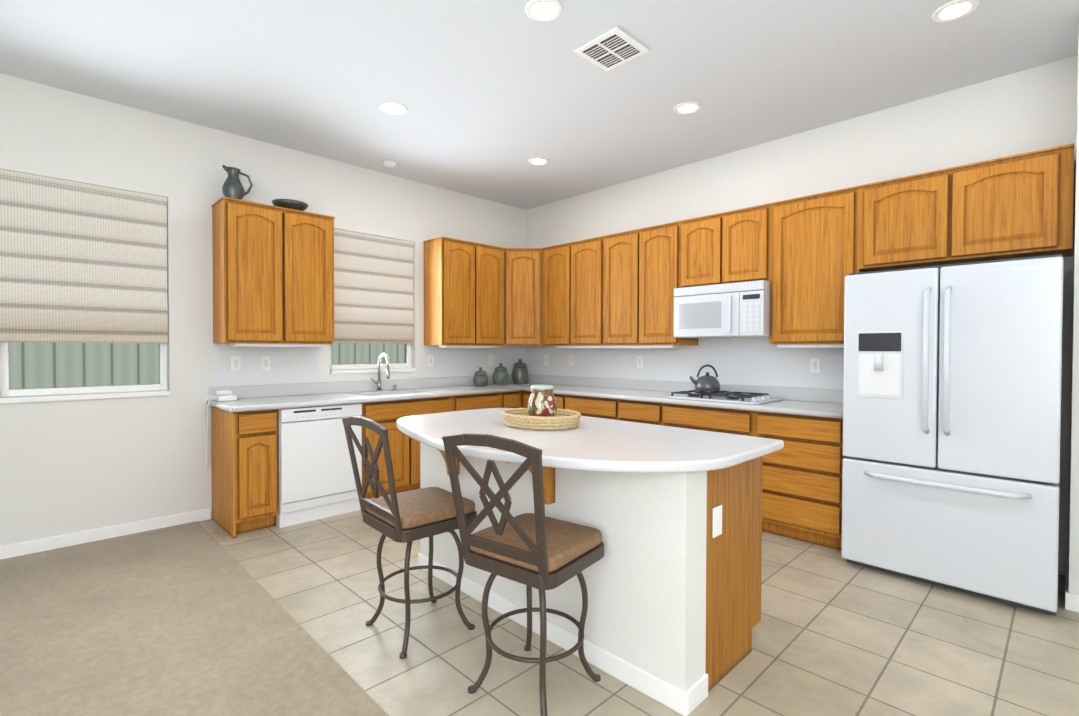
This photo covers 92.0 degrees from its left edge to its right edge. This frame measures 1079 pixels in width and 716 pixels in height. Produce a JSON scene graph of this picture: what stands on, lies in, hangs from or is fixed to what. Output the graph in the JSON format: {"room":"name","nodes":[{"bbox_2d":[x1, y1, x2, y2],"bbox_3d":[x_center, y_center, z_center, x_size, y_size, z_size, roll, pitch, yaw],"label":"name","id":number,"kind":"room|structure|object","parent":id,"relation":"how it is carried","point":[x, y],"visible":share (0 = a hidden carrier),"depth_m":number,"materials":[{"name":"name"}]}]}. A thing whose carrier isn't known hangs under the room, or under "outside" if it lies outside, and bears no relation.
{"room":"kitchen","nodes":[
{"label":"kitchen","id":0,"kind":"room"},
{"bbox_2d":[0,521,388,715],"bbox_3d":[-1.339,1.323,0.265,3.365,0.066,7.300,-1,1,-44],"label":"floor carpet","id":1,"kind":"object","parent":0,"point":[196,618],"visible":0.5,"depth_m":2.32,"materials":[{"name":"beige carpet"}]},
{"bbox_2d":[0,73,525,545],"bbox_3d":[-2.578,-0.260,4.031,6.900,2.990,0.150,-1,1,-44],"label":"wall","id":2,"kind":"structure","parent":0,"point":[70,466],"depth_m":3.83,"materials":[{"name":"paint"}]},
{"bbox_2d":[0,169,167,342],"bbox_3d":[-3.035,-0.634,3.514,0.862,1.063,0.038,-1,1,-44],"label":"window blind","id":3,"kind":"object","parent":2,"relation":"attached to","point":[82,263],"visible":0.88,"depth_m":3.47,"materials":[{"name":"beige fabric"}]},
{"bbox_2d":[0,342,169,403],"bbox_3d":[-3.055,-0.445,3.537,0.868,1.444,0.151,-1,1,-44],"label":"window","id":4,"kind":"structure","parent":2,"relation":"in","point":[45,371],"depth_m":3.53,"materials":[{"name":"plastic"}]},
{"bbox_2d":[0,508,210,558],"bbox_3d":[-3.700,1.209,2.841,3.304,0.085,0.013,-1,1,-44],"label":"baseboard","id":5,"kind":"structure","parent":2,"relation":"attached to","point":[34,546],"depth_m":3.54,"materials":[{"name":"white wood"}]},
{"bbox_2d":[231,356,240,370],"bbox_3d":[-2.395,0.045,4.105,0.070,0.114,0.007,-1,1,-44],"label":"electrical outlet","id":6,"kind":"object","parent":2,"relation":"attached to","point":[235,363],"visible":1,"depth_m":4.10,"materials":[{"name":"white plastic"}]},
{"bbox_2d":[211,197,286,343],"bbox_3d":[-2.242,-0.640,4.010,0.403,1.052,0.338,-1,1,-44],"label":"upper cabinet","id":7,"kind":"object","parent":2,"relation":"attached to","point":[273,276],"depth_m":3.89,"materials":[{"name":"brown wood"}]},
{"bbox_2d":[222,165,252,199],"bbox_3d":[-2.290,-1.304,3.952,0.210,0.278,0.150,-1,1,-44],"label":"jug","id":8,"kind":"object","parent":7,"relation":"on","point":[232,186],"visible":0.77,"depth_m":3.89,"materials":[{"name":"grey metal"}]},
{"bbox_2d":[272,199,307,210],"bbox_3d":[-2.019,-1.211,4.220,0.270,0.084,0.270,-1,1,-44],"label":"decorative bowl","id":9,"kind":"object","parent":7,"relation":"on","point":[294,204],"visible":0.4,"depth_m":4.13,"materials":[{"name":"grey ceramic"}]},
{"bbox_2d":[261,356,270,369],"bbox_3d":[-2.238,0.043,4.259,0.070,0.114,0.007,-1,1,-44],"label":"electrical outlet","id":10,"kind":"object","parent":2,"relation":"attached to","point":[265,362],"visible":1,"depth_m":4.26,"materials":[{"name":"white plastic"}]},
{"bbox_2d":[287,208,334,343],"bbox_3d":[-1.954,-0.643,4.292,0.403,1.052,0.338,-1,1,-44],"label":"upper cabinet","id":11,"kind":"object","parent":2,"relation":"attached to","point":[310,236],"depth_m":4.17,"materials":[{"name":"brown wood"}]},
{"bbox_2d":[210,374,512,397],"bbox_3d":[-1.350,0.257,5.123,3.284,0.099,0.020,-1,1,-44],"label":"backsplash","id":12,"kind":"structure","parent":2,"relation":"attached to","point":[402,384],"depth_m":4.65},
{"bbox_2d":[330,343,415,373],"bbox_3d":[-1.596,-0.511,4.969,0.858,1.299,0.151,-1,1,-44],"label":"window","id":13,"kind":"structure","parent":2,"relation":"in","point":[347,358],"depth_m":4.98,"materials":[{"name":"plastic"}]},
{"bbox_2d":[334,229,413,343],"bbox_3d":[-1.575,-0.650,4.946,0.852,1.018,0.038,-1,1,-44],"label":"window blind","id":14,"kind":"object","parent":2,"relation":"attached to","point":[373,289],"visible":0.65,"depth_m":4.93,"materials":[{"name":"beige fabric"}]},
{"bbox_2d":[427,355,433,365],"bbox_3d":[-1.121,0.029,5.355,0.070,0.114,0.007,-1,1,-44],"label":"electrical outlet","id":15,"kind":"object","parent":2,"relation":"attached to","point":[430,361],"visible":1,"depth_m":5.35,"materials":[{"name":"white plastic"}]},
{"bbox_2d":[423,236,478,347],"bbox_3d":[-0.914,-0.656,5.312,0.403,1.052,0.338,-1,1,-44],"label":"upper cabinet","id":16,"kind":"object","parent":2,"relation":"attached to","point":[451,266],"depth_m":5.19,"materials":[{"name":"brown wood"}]},
{"bbox_2d":[489,355,493,364],"bbox_3d":[-0.546,0.021,5.919,0.070,0.114,0.007,-1,1,-44],"label":"electrical outlet","id":17,"kind":"object","parent":2,"relation":"attached to","point":[491,359],"visible":1,"depth_m":5.92,"materials":[{"name":"white plastic"}]},
{"bbox_2d":[479,243,506,347],"bbox_3d":[-0.627,-0.660,5.593,0.400,1.052,0.338,-1,1,-44],"label":"upper cabinet","id":18,"kind":"object","parent":2,"relation":"attached to","point":[492,259],"depth_m":5.49,"materials":[{"name":"brown wood"}]},
{"bbox_2d":[0,0,1078,209],"bbox_3d":[-0.071,-1.760,1.456,6.900,0.100,7.300,-1,1,-44],"label":"ceiling","id":19,"kind":"structure","parent":0,"point":[493,97],"depth_m":3.14,"materials":[{"name":"paint"}]},
{"bbox_2d":[383,160,395,166],"bbox_3d":[-1.348,-1.747,4.686,0.120,0.030,0.120,-1,1,-44],"label":"smoke detector","id":20,"kind":"object","parent":19,"relation":"attached to","point":[389,163],"visible":1,"depth_m":4.65,"materials":[{"name":"white plastic"}]},
{"bbox_2d":[380,102,406,114],"bbox_3d":[-1.019,-1.741,3.636,0.188,0.009,0.188,-1,1,-44],"label":"recessed light","id":21,"kind":"object","parent":19,"relation":"in","point":[393,108],"visible":1,"depth_m":3.63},
{"bbox_2d":[528,157,548,164],"bbox_3d":[-0.009,-1.754,4.649,0.188,0.009,0.188,-1,1,-44],"label":"recessed light","id":22,"kind":"object","parent":19,"relation":"in","point":[538,161],"visible":0.98,"depth_m":4.64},
{"bbox_2d":[525,0,562,21],"bbox_3d":[0.021,-1.722,2.577,0.188,0.009,0.188,-1,1,-44],"label":"recessed light","id":23,"kind":"object","parent":19,"relation":"in","point":[543,10],"visible":1,"depth_m":2.58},
{"bbox_2d":[574,27,648,70],"bbox_3d":[0.403,-1.723,2.923,0.300,0.016,0.300,-1,1,-44],"label":"ceiling vent","id":24,"kind":"object","parent":19,"relation":"in","point":[612,48],"visible":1,"depth_m":2.90,"materials":[{"name":"white metal"}]},
{"bbox_2d":[674,101,700,114],"bbox_3d":[1.028,-1.736,3.621,0.188,0.009,0.188,-1,1,-44],"label":"recessed light","id":25,"kind":"object","parent":19,"relation":"in","point":[689,107],"visible":1,"depth_m":3.61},
{"bbox_2d":[931,0,979,22],"bbox_3d":[2.054,-1.718,2.575,0.188,0.009,0.188,-1,1,-44],"label":"recessed light","id":26,"kind":"object","parent":19,"relation":"in","point":[952,10],"visible":1,"depth_m":2.57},
{"bbox_2d":[199,510,1078,715],"bbox_3d":[1.123,1.294,2.681,3.535,0.060,7.300,-1,1,-44],"label":"floor","id":27,"kind":"structure","parent":0,"point":[834,633],"depth_m":2.31,"materials":[{"name":"beige tile"}]},
{"bbox_2d":[211,406,278,538],"bbox_3d":[-2.201,0.801,3.885,0.294,0.875,0.608,-1,1,-44],"label":"base cabinet","id":28,"kind":"object","parent":27,"relation":"on","point":[244,446],"depth_m":3.69,"materials":[{"name":"brown wood"}]},
{"bbox_2d":[210,394,373,413],"bbox_3d":[-1.938,0.340,4.118,1.036,0.040,0.633,-1,1,-44],"label":"countertop","id":29,"kind":"structure","parent":28,"relation":"on","point":[284,401],"depth_m":3.95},
{"bbox_2d":[203,390,236,468],"bbox_3d":[-2.411,0.536,3.935,0.190,0.580,0.160,-1,1,-44],"label":"phone","id":30,"kind":"object","parent":29,"relation":"on","point":[224,395],"visible":1,"depth_m":3.91,"materials":[{"name":"white plastic"}]},
{"bbox_2d":[275,403,361,527],"bbox_3d":[-1.855,0.801,4.195,0.619,0.868,0.596,-1,1,-44],"label":"dishwasher","id":31,"kind":"object","parent":27,"relation":"on","point":[316,478],"visible":0.81,"depth_m":3.95,"materials":[{"name":"plastic"}]},
{"bbox_2d":[362,414,422,498],"bbox_3d":[-1.333,0.897,4.739,0.873,0.660,0.608,-1,1,-44],"label":"base cabinet","id":32,"kind":"object","parent":27,"relation":"on","point":[405,452],"depth_m":4.43,"materials":[{"name":"brown wood"}]},
{"bbox_2d":[342,416,476,658],"bbox_3d":[-0.598,0.762,2.428,0.504,1.018,0.455,-1,1,-44],"label":"stool","id":33,"kind":"object","parent":27,"relation":"on","point":[409,517],"visible":0.96,"depth_m":2.31,"materials":[{"name":"brown metal"}]},
{"bbox_2d":[414,394,505,413],"bbox_3d":[-0.806,0.783,5.255,0.604,0.875,0.608,-1,1,-44],"label":"base cabinet","id":34,"kind":"object","parent":27,"relation":"on","point":[423,404],"depth_m":4.87,"materials":[{"name":"brown wood"}]},
{"bbox_2d":[406,386,521,397],"bbox_3d":[-0.750,0.325,5.284,0.975,0.040,0.633,-1,1,-44],"label":"countertop","id":35,"kind":"structure","parent":34,"relation":"on","point":[434,391],"depth_m":5.09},
{"bbox_2d":[371,353,396,390],"bbox_3d":[-1.419,0.132,4.856,0.270,0.356,0.216,-1,1,-44],"label":"faucet","id":36,"kind":"object","parent":35,"relation":"on","point":[378,383],"visible":1,"depth_m":4.86,"materials":[{"name":"silver metal"}]},
{"bbox_2d":[473,367,487,385],"bbox_3d":[-0.630,0.199,5.579,0.164,0.204,0.164,-1,1,-44],"label":"canister","id":37,"kind":"object","parent":35,"relation":"on","point":[480,377],"visible":1,"depth_m":5.52,"materials":[{"name":"ceramic"}]},
{"bbox_2d":[493,363,508,384],"bbox_3d":[-0.430,0.176,5.775,0.176,0.244,0.176,-1,1,-44],"label":"canister","id":38,"kind":"object","parent":35,"relation":"on","point":[500,375],"visible":1,"depth_m":5.71,"materials":[{"name":"ceramic"}]},
{"bbox_2d":[506,390,521,407],"bbox_3d":[-0.484,0.779,5.570,0.296,0.875,0.608,-1,1,-44],"label":"base cabinet","id":39,"kind":"object","parent":27,"relation":"on","point":[514,400],"depth_m":5.36,"materials":[{"name":"brown wood"}]},
{"bbox_2d":[442,433,603,715],"bbox_3d":[-0.040,0.771,1.986,0.451,1.017,0.485,1,1,36],"label":"stool","id":40,"kind":"object","parent":27,"relation":"on","point":[540,550],"visible":0.98,"depth_m":1.86,"materials":[{"name":"brown metal"}]},
{"bbox_2d":[522,390,530,407],"bbox_3d":[0.143,0.781,5.547,0.608,0.875,0.253,-1,1,-44],"label":"base cabinet","id":41,"kind":"object","parent":27,"relation":"on","point":[525,397],"depth_m":5.40,"materials":[{"name":"brown wood"}]},
{"bbox_2d":[554,394,565,408],"bbox_3d":[0.342,0.784,5.344,0.608,0.875,0.315,-1,1,-44],"label":"base cabinet","id":42,"kind":"object","parent":27,"relation":"on","point":[560,398],"depth_m":5.05,"materials":[{"name":"brown wood"}]},
{"bbox_2d":[418,448,761,715],"bbox_3d":[0.042,0.825,2.621,0.925,0.876,1.786,-1,1,-44],"label":"kitchen island","id":43,"kind":"object","parent":27,"relation":"on","point":[672,576],"depth_m":2.07,"materials":[{"name":"paint"}]},
{"bbox_2d":[396,408,783,499],"bbox_3d":[0.019,0.369,2.539,1.108,0.040,1.868,-1,1,-44],"label":"island countertop","id":44,"kind":"structure","parent":43,"relation":"on","point":[630,460],"depth_m":2.14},
{"bbox_2d":[502,384,580,429],"bbox_3d":[0.007,0.241,2.688,0.375,0.209,0.445,-1,1,-44],"label":"decorative tray","id":45,"kind":"object","parent":44,"relation":"on","point":[542,411],"visible":1,"depth_m":2.64,"materials":[{"name":"wicker"}]},
{"bbox_2d":[566,394,617,419],"bbox_3d":[0.674,0.790,5.007,0.608,0.875,0.632,-1,1,-44],"label":"base cabinet","id":46,"kind":"object","parent":27,"relation":"on","point":[606,408],"depth_m":4.74,"materials":[{"name":"brown wood"}]},
{"bbox_2d":[618,402,661,424],"bbox_3d":[1.051,0.797,4.622,0.608,0.875,0.445,-1,1,-44],"label":"drawer","id":47,"kind":"object","parent":27,"relation":"on","point":[639,412],"depth_m":4.39,"materials":[{"name":"brown wood"}]},
{"bbox_2d":[662,402,753,436],"bbox_3d":[1.472,0.804,4.193,0.608,0.875,0.758,-1,1,-44],"label":"drawer","id":48,"kind":"object","parent":27,"relation":"on","point":[739,422],"depth_m":3.95,"materials":[{"name":"brown wood"}]},
{"bbox_2d":[754,410,846,550],"bbox_3d":[1.938,0.812,3.718,0.608,0.875,0.574,-1,1,-44],"label":"base cabinet","id":49,"kind":"object","parent":27,"relation":"on","point":[802,484],"depth_m":3.48,"materials":[{"name":"brown wood"}]},
{"bbox_2d":[490,382,842,417],"bbox_3d":[0.873,0.336,4.779,0.634,0.040,3.628,-1,1,-44],"label":"countertop","id":50,"kind":"structure","parent":49,"relation":"on","point":[786,406],"depth_m":4.07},
{"bbox_2d":[512,359,527,383],"bbox_3d":[-0.224,0.154,5.963,0.188,0.284,0.188,-1,1,-44],"label":"canister","id":51,"kind":"object","parent":50,"relation":"on","point":[519,372],"visible":1,"depth_m":5.89,"materials":[{"name":"ceramic"}]},
{"bbox_2d":[668,390,783,403],"bbox_3d":[1.481,0.304,4.164,0.510,0.046,0.740,-1,1,-44],"label":"cooktop","id":52,"kind":"object","parent":50,"relation":"in","point":[740,397],"visible":0.96,"depth_m":4.05,"materials":[{"name":"metal"}]},
{"bbox_2d":[689,364,719,391],"bbox_3d":[1.411,0.166,4.392,0.217,0.223,0.217,-1,1,-44],"label":"kettle","id":53,"kind":"object","parent":52,"relation":"on","point":[707,382],"visible":1,"depth_m":4.33,"materials":[{"name":"metal"}]},
{"bbox_2d":[842,254,1062,615],"bbox_3d":[2.403,0.374,3.056,0.843,1.775,0.930,-1,1,-44],"label":"fridge","id":54,"kind":"object","parent":27,"relation":"on","point":[951,421],"visible":1,"depth_m":2.75,"materials":[{"name":"plastic"}]},
{"bbox_2d":[525,55,1077,574],"bbox_3d":[1.501,-0.261,4.692,0.150,2.990,4.620,-1,1,-44],"label":"wall","id":55,"kind":"structure","parent":0,"point":[1019,113],"depth_m":3.99,"materials":[{"name":"paint"}]},
{"bbox_2d":[507,248,542,345],"bbox_3d":[-0.173,-0.663,5.850,0.608,1.052,0.608,-1,1,-44],"label":"upper cabinet","id":56,"kind":"object","parent":55,"relation":"attached to","point":[522,263],"depth_m":5.61,"materials":[{"name":"brown wood"}]},
{"bbox_2d":[544,355,547,364],"bbox_3d":[0.075,0.021,6.037,0.007,0.114,0.070,-1,1,-44],"label":"electrical outlet","id":57,"kind":"object","parent":55,"relation":"attached to","point":[545,359],"visible":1,"depth_m":6.03,"materials":[{"name":"white plastic"}]},
{"bbox_2d":[539,242,570,347],"bbox_3d":[0.283,-0.658,5.578,0.338,1.052,0.420,-1,1,-44],"label":"upper cabinet","id":58,"kind":"object","parent":55,"relation":"attached to","point":[555,270],"depth_m":5.46,"materials":[{"name":"brown wood"}]},
{"bbox_2d":[569,355,573,365],"bbox_3d":[0.352,0.026,5.755,0.007,0.114,0.070,-1,1,-44],"label":"electrical outlet","id":59,"kind":"object","parent":55,"relation":"attached to","point":[571,359],"visible":1,"depth_m":5.75,"materials":[{"name":"white plastic"}]},
{"bbox_2d":[571,236,602,347],"bbox_3d":[0.577,-0.652,5.278,0.338,1.052,0.420,-1,1,-44],"label":"upper cabinet","id":60,"kind":"object","parent":55,"relation":"attached to","point":[587,254],"depth_m":5.15,"materials":[{"name":"brown wood"}]},
{"bbox_2d":[603,229,638,347],"bbox_3d":[0.869,-0.647,4.981,0.338,1.052,0.413,-1,1,-44],"label":"upper cabinet","id":61,"kind":"object","parent":55,"relation":"attached to","point":[620,250],"depth_m":4.85,"materials":[{"name":"brown wood"}]},
{"bbox_2d":[637,356,642,367],"bbox_3d":[0.986,0.037,5.109,0.007,0.114,0.070,-1,1,-44],"label":"electrical outlet","id":62,"kind":"object","parent":55,"relation":"attached to","point":[639,361],"visible":1,"depth_m":5.11,"materials":[{"name":"white plastic"}]},
{"bbox_2d":[639,221,697,347],"bbox_3d":[1.158,-0.642,4.686,0.338,1.052,0.412,-1,1,-44],"label":"upper cabinet","id":63,"kind":"object","parent":55,"relation":"attached to","point":[658,244],"depth_m":4.57,"materials":[{"name":"brown wood"}]},
{"bbox_2d":[527,374,842,401],"bbox_3d":[1.093,0.264,4.992,0.020,0.099,3.628,-1,1,-44],"label":"backsplash","id":64,"kind":"structure","parent":55,"relation":"attached to","point":[799,394],"depth_m":4.77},
{"bbox_2d":[679,213,722,287],"bbox_3d":[1.435,-0.875,4.401,0.338,0.577,0.378,-1,1,-44],"label":"upper cabinet","id":65,"kind":"object","parent":55,"relation":"attached to","point":[700,238],"depth_m":4.27,"materials":[{"name":"brown wood"}]},
{"bbox_2d":[723,203,770,283],"bbox_3d":[1.700,-0.870,4.131,0.338,0.577,0.377,-1,1,-44],"label":"upper cabinet","id":66,"kind":"object","parent":55,"relation":"attached to","point":[746,231],"depth_m":4.00,"materials":[{"name":"brown wood"}]},
{"bbox_2d":[674,280,769,337],"bbox_3d":[1.527,-0.374,4.235,0.448,0.412,0.749,-1,1,-44],"label":"microwave","id":67,"kind":"object","parent":66,"relation":"attached to","point":[735,310],"visible":1,"depth_m":4.05,"materials":[{"name":"plastic"}]},
{"bbox_2d":[769,186,859,347],"bbox_3d":[2.036,-0.627,3.792,0.338,1.052,0.585,-1,1,-44],"label":"upper cabinet","id":68,"kind":"object","parent":55,"relation":"attached to","point":[815,238],"depth_m":3.67,"materials":[{"name":"brown wood"}]},
{"bbox_2d":[810,358,819,372],"bbox_3d":[2.103,0.057,3.971,0.007,0.114,0.070,-1,1,-44],"label":"electrical outlet","id":69,"kind":"object","parent":55,"relation":"attached to","point":[814,365],"visible":1,"depth_m":3.97,"materials":[{"name":"white plastic"}]},
{"bbox_2d":[859,167,954,271],"bbox_3d":[2.409,-0.870,3.408,0.338,0.552,0.480,-1,1,-44],"label":"upper cabinet","id":70,"kind":"object","parent":55,"relation":"attached to","point":[905,222],"depth_m":3.28,"materials":[{"name":"brown wood"}]},
{"bbox_2d":[951,144,1073,263],"bbox_3d":[2.759,-0.864,3.052,0.338,0.552,0.517,-1,1,-44],"label":"upper cabinet","id":71,"kind":"object","parent":55,"relation":"attached to","point":[1020,205],"depth_m":2.92,"materials":[{"name":"brown wood"}]},
{"bbox_2d":[1069,31,1078,594],"bbox_3d":[3.809,-0.213,1.948,0.700,2.990,2.530,-1,1,-44],"label":"wall","id":72,"kind":"structure","parent":0,"point":[1074,538],"depth_m":2.60,"materials":[{"name":"paint"}]},
{"bbox_2d":[1065,561,1078,611],"bbox_3d":[3.691,1.239,1.972,0.563,0.085,2.393,-1,1,-44],"label":"baseboard","id":73,"kind":"structure","parent":72,"relation":"attached to","point":[1071,602],"depth_m":2.62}
]}

